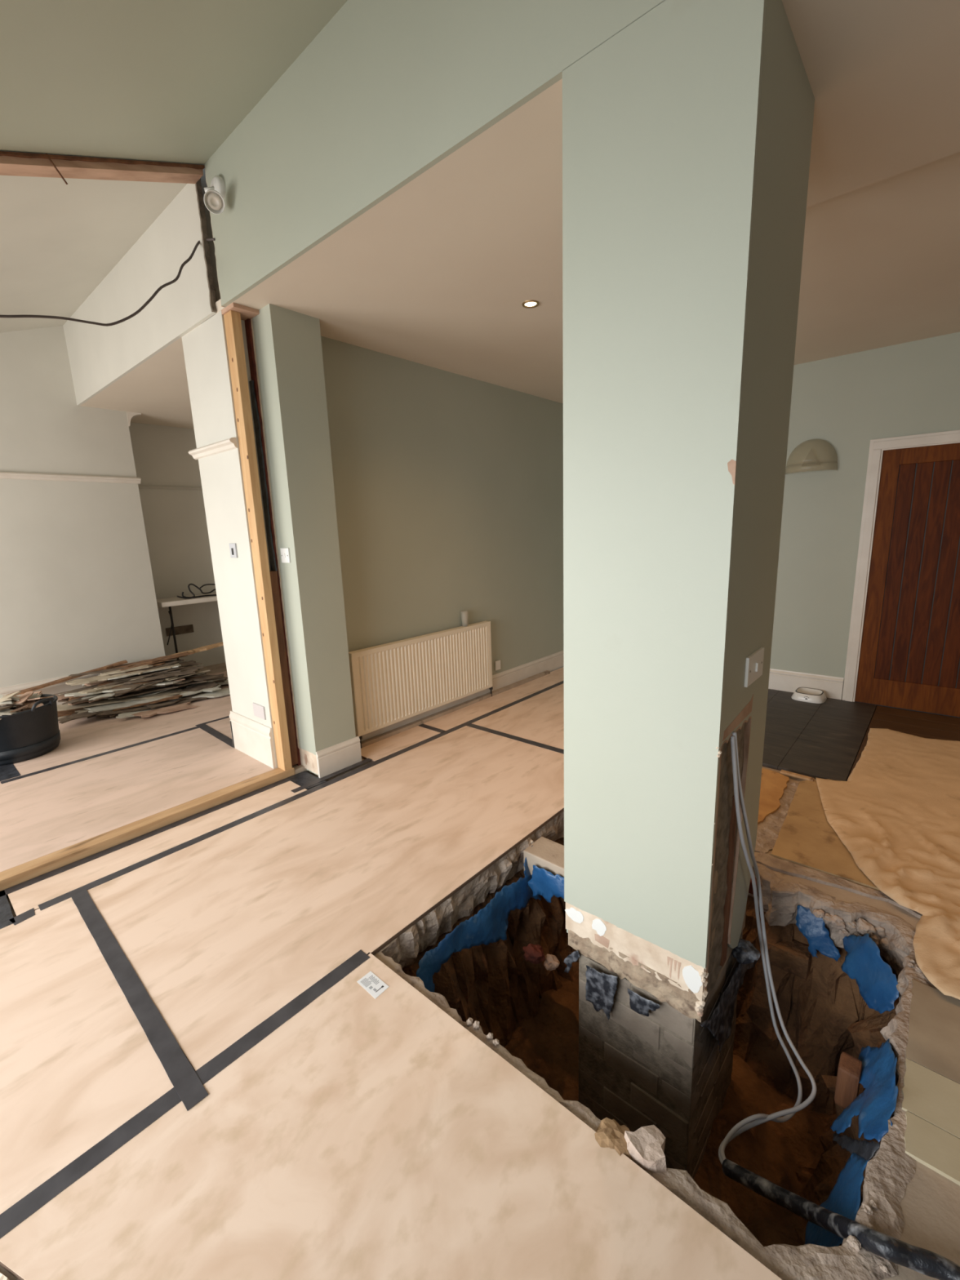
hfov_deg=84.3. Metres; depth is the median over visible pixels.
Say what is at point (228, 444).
molding
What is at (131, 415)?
crown molding
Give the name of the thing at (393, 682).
radiator
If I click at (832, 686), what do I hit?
baseboard
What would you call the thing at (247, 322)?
wall
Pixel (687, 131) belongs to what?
wall column
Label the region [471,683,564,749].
plywood sheet
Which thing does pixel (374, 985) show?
paper label
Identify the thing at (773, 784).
sheet
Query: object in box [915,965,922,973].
lump
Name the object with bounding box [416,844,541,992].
sheet
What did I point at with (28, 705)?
shard
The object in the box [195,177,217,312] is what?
trim
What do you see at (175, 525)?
wall
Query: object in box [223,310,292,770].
timber post
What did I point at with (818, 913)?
lump
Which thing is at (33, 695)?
shard
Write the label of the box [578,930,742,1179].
brick pier
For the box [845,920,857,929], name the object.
lump
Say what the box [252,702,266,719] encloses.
air vent
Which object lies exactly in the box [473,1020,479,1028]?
lump
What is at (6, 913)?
felt patch
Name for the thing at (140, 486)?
rail
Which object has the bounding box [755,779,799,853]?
strip
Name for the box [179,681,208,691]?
board
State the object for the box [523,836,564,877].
concrete beam
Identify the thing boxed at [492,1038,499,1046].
lump
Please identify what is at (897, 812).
sheet
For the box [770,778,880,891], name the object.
sheet
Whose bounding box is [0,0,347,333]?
ceiling
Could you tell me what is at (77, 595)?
wall
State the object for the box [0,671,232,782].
plywood sheet
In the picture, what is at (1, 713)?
shard
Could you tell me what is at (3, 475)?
rail
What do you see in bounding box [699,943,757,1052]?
flap
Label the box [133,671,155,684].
board
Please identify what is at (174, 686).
board
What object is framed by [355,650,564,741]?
baseboard
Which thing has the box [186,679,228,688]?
board
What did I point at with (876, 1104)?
sheet
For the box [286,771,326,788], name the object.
felt patch
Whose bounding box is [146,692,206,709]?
board
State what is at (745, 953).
lump
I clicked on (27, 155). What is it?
trim
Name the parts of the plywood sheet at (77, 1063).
tape strip, tape strip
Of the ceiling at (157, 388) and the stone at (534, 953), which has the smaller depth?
the stone at (534, 953)
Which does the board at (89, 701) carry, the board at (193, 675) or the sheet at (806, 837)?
the board at (193, 675)
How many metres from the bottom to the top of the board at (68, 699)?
0.073 m
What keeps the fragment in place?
attached to the floor at (913, 1178)
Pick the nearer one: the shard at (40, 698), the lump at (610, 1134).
the lump at (610, 1134)
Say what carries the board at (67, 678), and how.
on the board at (171, 656)
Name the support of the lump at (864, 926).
on the floor at (913, 1178)
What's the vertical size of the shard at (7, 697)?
0.075 m
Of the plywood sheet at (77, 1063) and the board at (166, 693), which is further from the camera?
the board at (166, 693)
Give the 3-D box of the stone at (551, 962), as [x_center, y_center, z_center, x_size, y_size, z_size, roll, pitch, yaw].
[0.313,1.413,2.319,0.076,0.061,0.071,8,15,40]
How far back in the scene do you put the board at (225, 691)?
4.87 m
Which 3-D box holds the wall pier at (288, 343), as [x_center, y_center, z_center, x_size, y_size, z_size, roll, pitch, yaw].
[-1.031,-0.483,3.192,0.220,2.650,0.295,8,15,40]
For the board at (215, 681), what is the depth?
5.26 m
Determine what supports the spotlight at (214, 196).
attached to the wall at (386, 91)
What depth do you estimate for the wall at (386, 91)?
2.18 m
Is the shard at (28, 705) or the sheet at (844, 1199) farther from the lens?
the shard at (28, 705)
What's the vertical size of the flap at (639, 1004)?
0.079 m
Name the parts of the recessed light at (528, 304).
bulb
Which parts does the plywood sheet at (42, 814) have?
tape strip, tape strip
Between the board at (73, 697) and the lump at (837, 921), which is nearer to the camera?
the lump at (837, 921)
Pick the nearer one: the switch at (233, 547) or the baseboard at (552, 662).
the switch at (233, 547)
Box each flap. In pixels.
[564,949,579,973]
[585,964,617,1020]
[627,988,660,1016]
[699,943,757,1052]
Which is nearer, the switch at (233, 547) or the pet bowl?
the switch at (233, 547)
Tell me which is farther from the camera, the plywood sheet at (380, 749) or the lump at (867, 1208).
the plywood sheet at (380, 749)
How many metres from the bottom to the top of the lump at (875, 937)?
0.045 m
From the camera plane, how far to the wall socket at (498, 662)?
4.84 m
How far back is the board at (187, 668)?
4.85 m
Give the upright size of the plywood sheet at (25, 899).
0.019 m
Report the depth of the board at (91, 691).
4.43 m
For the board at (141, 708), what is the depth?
4.45 m
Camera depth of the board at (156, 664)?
4.94 m
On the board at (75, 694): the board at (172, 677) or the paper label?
the board at (172, 677)
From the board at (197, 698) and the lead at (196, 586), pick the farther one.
the lead at (196, 586)
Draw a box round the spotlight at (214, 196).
[203,175,225,214]
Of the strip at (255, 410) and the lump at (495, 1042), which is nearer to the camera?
the lump at (495, 1042)
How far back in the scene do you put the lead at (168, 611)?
5.60 m
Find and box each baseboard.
[0,660,168,705]
[229,711,275,768]
[315,736,361,777]
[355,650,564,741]
[768,668,844,699]
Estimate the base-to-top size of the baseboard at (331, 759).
0.170 m
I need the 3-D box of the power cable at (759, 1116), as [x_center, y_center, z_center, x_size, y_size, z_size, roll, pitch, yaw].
[0.885,0.882,1.625,0.254,1.233,0.679,8,15,40]
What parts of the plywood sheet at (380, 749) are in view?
tape strip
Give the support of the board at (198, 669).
on the board at (75, 694)
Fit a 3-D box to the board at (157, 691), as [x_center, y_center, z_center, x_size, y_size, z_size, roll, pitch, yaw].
[-2.915,0.450,4.791,0.180,0.055,0.593,9,16,41]
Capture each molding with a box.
[126,411,141,426]
[188,437,237,459]
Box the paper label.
[356,971,388,999]
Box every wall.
[0,325,165,687]
[62,0,664,768]
[128,422,225,666]
[244,318,301,765]
[320,336,564,675]
[769,331,959,698]
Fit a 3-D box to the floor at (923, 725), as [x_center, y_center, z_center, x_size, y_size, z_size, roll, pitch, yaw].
[4.405,0.928,2.044,4.777,0.020,1.618,8,15,40]
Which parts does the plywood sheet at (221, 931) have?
tape strip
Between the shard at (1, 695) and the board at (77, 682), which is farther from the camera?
the board at (77, 682)
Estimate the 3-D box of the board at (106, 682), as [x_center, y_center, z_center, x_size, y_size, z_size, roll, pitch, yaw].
[-3.081,0.338,4.767,0.250,0.041,0.604,4,13,27]
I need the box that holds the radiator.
[348,620,493,748]
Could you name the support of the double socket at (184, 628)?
attached to the wall at (175, 525)
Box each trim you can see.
[0,151,204,168]
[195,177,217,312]
[250,318,299,748]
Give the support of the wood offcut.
on the floor at (913, 1178)
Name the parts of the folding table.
leg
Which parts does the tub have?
handle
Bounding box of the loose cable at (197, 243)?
[0,238,215,326]
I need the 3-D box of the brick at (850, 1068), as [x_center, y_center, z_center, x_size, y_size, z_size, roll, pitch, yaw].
[1.129,1.355,1.624,0.055,0.140,0.070,8,15,40]
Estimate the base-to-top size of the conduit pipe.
0.385 m
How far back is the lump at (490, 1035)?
1.57 m
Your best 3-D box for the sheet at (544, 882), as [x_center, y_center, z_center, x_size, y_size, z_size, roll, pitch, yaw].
[0.335,1.129,2.403,0.279,0.171,0.025,8,15,40]
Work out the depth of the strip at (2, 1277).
1.09 m
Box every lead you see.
[167,611,172,644]
[177,583,216,599]
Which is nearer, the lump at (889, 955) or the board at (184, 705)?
the lump at (889, 955)
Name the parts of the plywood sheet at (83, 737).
tape strip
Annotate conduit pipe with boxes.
[721,1159,959,1279]
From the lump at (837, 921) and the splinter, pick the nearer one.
the lump at (837, 921)
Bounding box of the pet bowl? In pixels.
[791,687,826,703]
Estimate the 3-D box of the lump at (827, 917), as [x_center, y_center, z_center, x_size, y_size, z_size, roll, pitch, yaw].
[1.361,1.090,2.068,0.040,0.036,0.042,9,16,42]
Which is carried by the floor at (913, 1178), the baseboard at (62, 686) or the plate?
the plate
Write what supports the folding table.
on the floor at (913, 1178)
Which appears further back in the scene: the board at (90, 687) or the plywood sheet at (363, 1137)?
the board at (90, 687)
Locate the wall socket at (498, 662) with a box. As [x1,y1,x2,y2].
[494,659,500,670]
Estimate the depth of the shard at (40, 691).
3.90 m
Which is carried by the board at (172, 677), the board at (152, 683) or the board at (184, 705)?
the board at (152, 683)
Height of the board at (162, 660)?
0.030 m
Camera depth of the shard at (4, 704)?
3.58 m
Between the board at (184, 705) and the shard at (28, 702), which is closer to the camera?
the shard at (28, 702)
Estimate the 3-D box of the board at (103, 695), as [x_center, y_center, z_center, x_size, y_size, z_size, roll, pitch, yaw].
[-2.979,0.399,4.739,0.187,0.039,1.007,4,13,27]
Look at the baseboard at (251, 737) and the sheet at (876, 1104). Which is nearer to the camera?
the sheet at (876, 1104)
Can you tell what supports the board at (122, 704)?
on the board at (225, 691)
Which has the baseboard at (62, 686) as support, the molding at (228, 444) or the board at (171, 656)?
the board at (171, 656)
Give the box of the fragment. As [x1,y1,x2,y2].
[748,877,761,896]
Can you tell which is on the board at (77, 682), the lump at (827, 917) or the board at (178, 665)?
the board at (178, 665)
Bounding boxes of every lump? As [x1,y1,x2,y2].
[466,1017,473,1025]
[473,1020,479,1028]
[486,1032,493,1039]
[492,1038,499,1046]
[594,1117,632,1160]
[624,1124,666,1172]
[731,938,760,964]
[812,909,824,918]
[822,912,831,924]
[829,913,846,928]
[838,928,848,937]
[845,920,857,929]
[846,1235,861,1252]
[855,917,875,936]
[862,1203,873,1215]
[866,1222,875,1230]
[868,933,880,946]
[869,1200,878,1208]
[874,926,886,937]
[877,937,889,951]
[879,1262,889,1274]
[885,950,892,963]
[906,962,914,967]
[909,959,915,964]
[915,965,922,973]
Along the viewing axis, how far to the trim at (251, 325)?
3.09 m
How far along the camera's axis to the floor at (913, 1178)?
1.57 m
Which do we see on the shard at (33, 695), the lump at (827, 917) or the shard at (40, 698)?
the shard at (40, 698)
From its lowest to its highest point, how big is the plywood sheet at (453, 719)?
0.018 m
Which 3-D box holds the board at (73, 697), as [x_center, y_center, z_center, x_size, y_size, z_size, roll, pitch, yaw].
[-3.082,0.420,4.781,1.005,0.030,0.200,-10,14,-35]
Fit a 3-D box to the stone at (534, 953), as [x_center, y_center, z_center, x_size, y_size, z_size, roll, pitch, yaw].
[0.237,1.375,2.322,0.093,0.075,0.091,-3,12,-4]
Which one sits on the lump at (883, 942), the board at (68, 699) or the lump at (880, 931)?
the lump at (880, 931)
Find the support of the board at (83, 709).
on the board at (215, 681)
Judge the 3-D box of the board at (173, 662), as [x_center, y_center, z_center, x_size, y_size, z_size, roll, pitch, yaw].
[-3.017,0.258,4.904,0.073,0.031,0.440,6,14,34]
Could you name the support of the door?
in the wall at (839, 404)
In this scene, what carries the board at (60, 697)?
on the board
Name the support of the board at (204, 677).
on the board at (73, 697)
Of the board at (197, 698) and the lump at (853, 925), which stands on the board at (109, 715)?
the board at (197, 698)
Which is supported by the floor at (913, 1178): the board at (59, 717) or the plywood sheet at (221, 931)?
the plywood sheet at (221, 931)
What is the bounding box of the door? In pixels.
[841,430,959,718]
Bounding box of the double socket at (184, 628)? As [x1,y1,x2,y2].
[165,624,193,635]
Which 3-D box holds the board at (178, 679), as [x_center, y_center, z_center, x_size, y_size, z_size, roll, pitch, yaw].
[-3.061,0.443,4.626,0.861,0.062,0.104,-11,15,-37]
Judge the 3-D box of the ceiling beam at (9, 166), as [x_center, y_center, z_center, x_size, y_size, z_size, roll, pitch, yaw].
[-2.523,-1.437,1.532,0.100,1.261,3.436,8,15,40]
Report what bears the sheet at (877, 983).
hanging from the floor at (913, 1178)
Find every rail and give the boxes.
[0,471,141,484]
[137,485,202,490]
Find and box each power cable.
[718,731,816,1164]
[720,735,802,1160]
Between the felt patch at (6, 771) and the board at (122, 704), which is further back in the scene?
the board at (122, 704)
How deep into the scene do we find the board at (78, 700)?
4.33 m
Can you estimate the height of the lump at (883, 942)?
0.060 m
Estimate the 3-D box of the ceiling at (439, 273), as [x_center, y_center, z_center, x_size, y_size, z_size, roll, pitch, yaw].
[2.585,-1.677,1.797,7.800,0.095,3.700,8,15,40]
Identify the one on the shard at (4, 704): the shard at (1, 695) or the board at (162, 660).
the shard at (1, 695)
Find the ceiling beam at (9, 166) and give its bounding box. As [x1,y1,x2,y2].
[0,155,203,183]
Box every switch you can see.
[229,543,237,557]
[280,547,290,563]
[744,647,764,687]
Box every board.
[5,660,127,695]
[53,666,184,696]
[54,694,72,700]
[57,684,187,719]
[57,688,186,711]
[57,697,69,702]
[57,707,83,717]
[57,711,102,723]
[62,671,177,704]
[64,680,182,697]
[65,663,179,685]
[67,678,185,705]
[68,659,184,676]
[68,675,201,701]
[75,684,189,713]
[78,684,123,693]
[81,672,204,700]
[83,684,221,712]
[84,680,106,685]
[88,697,106,702]
[95,690,182,715]
[97,671,149,688]
[97,697,206,715]
[97,713,119,717]
[99,664,153,675]
[100,670,168,693]
[105,668,209,693]
[106,665,204,681]
[107,651,194,669]
[107,664,181,679]
[108,660,201,675]
[112,680,206,698]
[112,694,182,711]
[113,675,177,692]
[115,675,180,696]
[115,697,206,715]
[115,707,159,718]
[118,655,187,671]
[124,668,198,684]
[124,688,169,702]
[125,662,164,673]
[128,673,227,693]
[131,702,195,718]
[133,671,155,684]
[140,641,223,664]
[142,661,178,670]
[142,672,221,688]
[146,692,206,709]
[168,688,230,700]
[179,679,226,688]
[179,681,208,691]
[181,674,203,678]
[181,681,218,691]
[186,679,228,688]
[221,302,259,320]
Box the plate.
[0,767,294,891]
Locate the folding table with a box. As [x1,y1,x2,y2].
[156,592,217,659]
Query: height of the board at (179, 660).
0.042 m
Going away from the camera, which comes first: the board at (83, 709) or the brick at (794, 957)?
the brick at (794, 957)
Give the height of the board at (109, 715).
0.029 m
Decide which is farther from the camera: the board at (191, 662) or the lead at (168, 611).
the lead at (168, 611)
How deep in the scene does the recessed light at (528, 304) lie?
2.85 m
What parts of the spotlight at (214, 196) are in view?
arm, bulb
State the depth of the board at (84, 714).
4.25 m
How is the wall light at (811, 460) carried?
attached to the wall at (839, 404)
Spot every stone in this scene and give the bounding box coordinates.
[523,943,545,964]
[543,954,559,970]
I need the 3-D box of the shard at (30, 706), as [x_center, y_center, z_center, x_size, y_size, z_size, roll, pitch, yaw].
[-3.122,0.455,3.681,0.149,0.055,0.128,-7,13,-24]
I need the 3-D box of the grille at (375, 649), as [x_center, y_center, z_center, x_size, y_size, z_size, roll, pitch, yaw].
[-0.404,-0.034,4.080,0.062,0.008,1.445,8,15,40]
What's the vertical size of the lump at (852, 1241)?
0.017 m
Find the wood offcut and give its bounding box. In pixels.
[780,769,814,781]
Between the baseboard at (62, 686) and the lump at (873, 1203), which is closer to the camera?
the lump at (873, 1203)
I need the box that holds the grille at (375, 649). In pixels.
[348,621,490,654]
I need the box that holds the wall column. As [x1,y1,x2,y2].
[562,0,814,1022]
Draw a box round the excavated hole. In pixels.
[401,837,898,1246]
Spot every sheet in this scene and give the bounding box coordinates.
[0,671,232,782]
[0,718,278,871]
[0,777,306,915]
[0,889,208,1214]
[0,952,782,1279]
[87,723,564,1071]
[360,724,444,762]
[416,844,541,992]
[422,666,564,730]
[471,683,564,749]
[528,865,564,902]
[757,768,789,824]
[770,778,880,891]
[795,905,840,961]
[804,1152,869,1247]
[815,728,959,999]
[830,1039,898,1142]
[840,933,898,1013]
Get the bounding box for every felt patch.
[0,764,20,781]
[0,889,15,928]
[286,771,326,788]
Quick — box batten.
[269,570,298,765]
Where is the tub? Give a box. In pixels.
[0,693,60,765]
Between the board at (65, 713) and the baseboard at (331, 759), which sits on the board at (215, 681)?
the board at (65, 713)
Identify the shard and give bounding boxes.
[0,691,20,702]
[0,693,16,709]
[0,703,25,706]
[0,704,29,715]
[0,705,16,710]
[0,709,16,712]
[0,711,18,715]
[6,693,35,705]
[10,695,19,701]
[13,691,33,706]
[15,690,42,707]
[16,700,44,711]
[17,696,53,702]
[27,693,41,701]
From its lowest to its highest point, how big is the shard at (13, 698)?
0.037 m
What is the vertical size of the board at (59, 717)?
0.058 m
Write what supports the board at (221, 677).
on the board
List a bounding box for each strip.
[0,950,369,1238]
[0,1272,8,1279]
[38,680,564,910]
[248,380,277,571]
[290,758,372,792]
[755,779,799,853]
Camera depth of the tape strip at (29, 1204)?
1.39 m
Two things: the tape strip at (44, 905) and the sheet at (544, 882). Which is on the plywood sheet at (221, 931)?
the tape strip at (44, 905)
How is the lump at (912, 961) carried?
on the floor at (913, 1178)
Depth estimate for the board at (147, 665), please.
4.77 m
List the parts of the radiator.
panel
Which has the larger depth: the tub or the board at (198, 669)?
the board at (198, 669)
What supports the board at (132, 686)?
on the board at (152, 683)
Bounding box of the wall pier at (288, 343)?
[252,303,355,775]
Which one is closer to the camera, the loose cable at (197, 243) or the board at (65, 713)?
the loose cable at (197, 243)
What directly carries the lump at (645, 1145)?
on the floor at (913, 1178)
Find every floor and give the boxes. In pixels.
[0,662,959,1279]
[846,706,959,781]
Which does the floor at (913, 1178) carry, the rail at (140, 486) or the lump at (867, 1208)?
the lump at (867, 1208)
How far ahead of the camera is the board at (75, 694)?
4.44 m
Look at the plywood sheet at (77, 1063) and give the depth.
1.58 m
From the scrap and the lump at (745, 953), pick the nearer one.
the scrap
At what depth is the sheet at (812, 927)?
2.09 m
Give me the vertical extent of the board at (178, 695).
0.021 m
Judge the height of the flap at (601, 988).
0.199 m
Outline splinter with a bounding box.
[45,153,67,184]
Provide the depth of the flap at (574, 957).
1.94 m
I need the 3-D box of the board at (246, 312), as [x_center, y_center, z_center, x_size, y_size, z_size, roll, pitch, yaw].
[-1.272,-1.739,2.811,0.140,0.020,0.138,8,15,40]
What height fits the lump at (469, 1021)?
0.018 m
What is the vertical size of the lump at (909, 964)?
0.015 m
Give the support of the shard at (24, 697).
on the shard at (1, 695)
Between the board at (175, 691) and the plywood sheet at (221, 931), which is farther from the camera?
the board at (175, 691)
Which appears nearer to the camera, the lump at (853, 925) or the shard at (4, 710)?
the lump at (853, 925)
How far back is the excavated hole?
2.16 m
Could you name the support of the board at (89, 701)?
on the board at (221, 677)
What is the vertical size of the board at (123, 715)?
0.046 m
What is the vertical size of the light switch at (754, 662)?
0.090 m
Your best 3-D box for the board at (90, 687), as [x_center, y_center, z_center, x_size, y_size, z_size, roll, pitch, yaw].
[-3.156,0.356,4.684,0.187,0.066,0.967,9,16,44]
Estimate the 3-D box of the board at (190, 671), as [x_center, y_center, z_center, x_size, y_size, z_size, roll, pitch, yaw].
[-2.877,0.327,4.795,0.587,0.024,0.214,-10,14,-33]
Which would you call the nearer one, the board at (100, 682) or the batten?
the batten
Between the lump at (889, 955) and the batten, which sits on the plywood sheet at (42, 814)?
the batten
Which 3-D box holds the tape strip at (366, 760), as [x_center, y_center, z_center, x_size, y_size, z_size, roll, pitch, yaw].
[-0.913,0.840,3.313,0.042,0.001,0.565,8,15,40]
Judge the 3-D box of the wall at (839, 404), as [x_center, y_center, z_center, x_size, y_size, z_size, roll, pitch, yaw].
[3.917,-0.630,3.309,7.530,2.750,0.100,8,15,40]
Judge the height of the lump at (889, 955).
0.039 m
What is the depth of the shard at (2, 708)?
3.53 m
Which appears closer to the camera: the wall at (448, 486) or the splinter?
the splinter
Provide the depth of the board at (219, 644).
5.46 m
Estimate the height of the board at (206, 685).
0.057 m
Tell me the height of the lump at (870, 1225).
0.016 m
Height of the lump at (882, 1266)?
0.013 m
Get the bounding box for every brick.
[759,938,811,978]
[834,1051,862,1108]
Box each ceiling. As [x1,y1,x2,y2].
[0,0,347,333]
[80,313,216,429]
[203,0,959,403]
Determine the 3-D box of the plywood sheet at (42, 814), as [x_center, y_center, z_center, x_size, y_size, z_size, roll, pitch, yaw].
[-1.981,0.806,3.481,1.257,0.021,6.180,8,15,40]
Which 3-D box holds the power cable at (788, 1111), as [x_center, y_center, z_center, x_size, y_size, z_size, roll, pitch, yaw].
[0.893,0.877,1.605,0.288,1.234,0.652,8,15,40]
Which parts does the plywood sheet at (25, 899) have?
tape strip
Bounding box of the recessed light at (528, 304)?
[521,300,539,308]
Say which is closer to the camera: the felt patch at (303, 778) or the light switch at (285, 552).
the light switch at (285, 552)
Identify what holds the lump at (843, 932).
attached to the floor at (913, 1178)
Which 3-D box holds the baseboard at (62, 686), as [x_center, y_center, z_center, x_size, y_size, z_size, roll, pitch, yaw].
[-4.425,0.641,4.002,0.019,0.265,3.830,8,15,40]

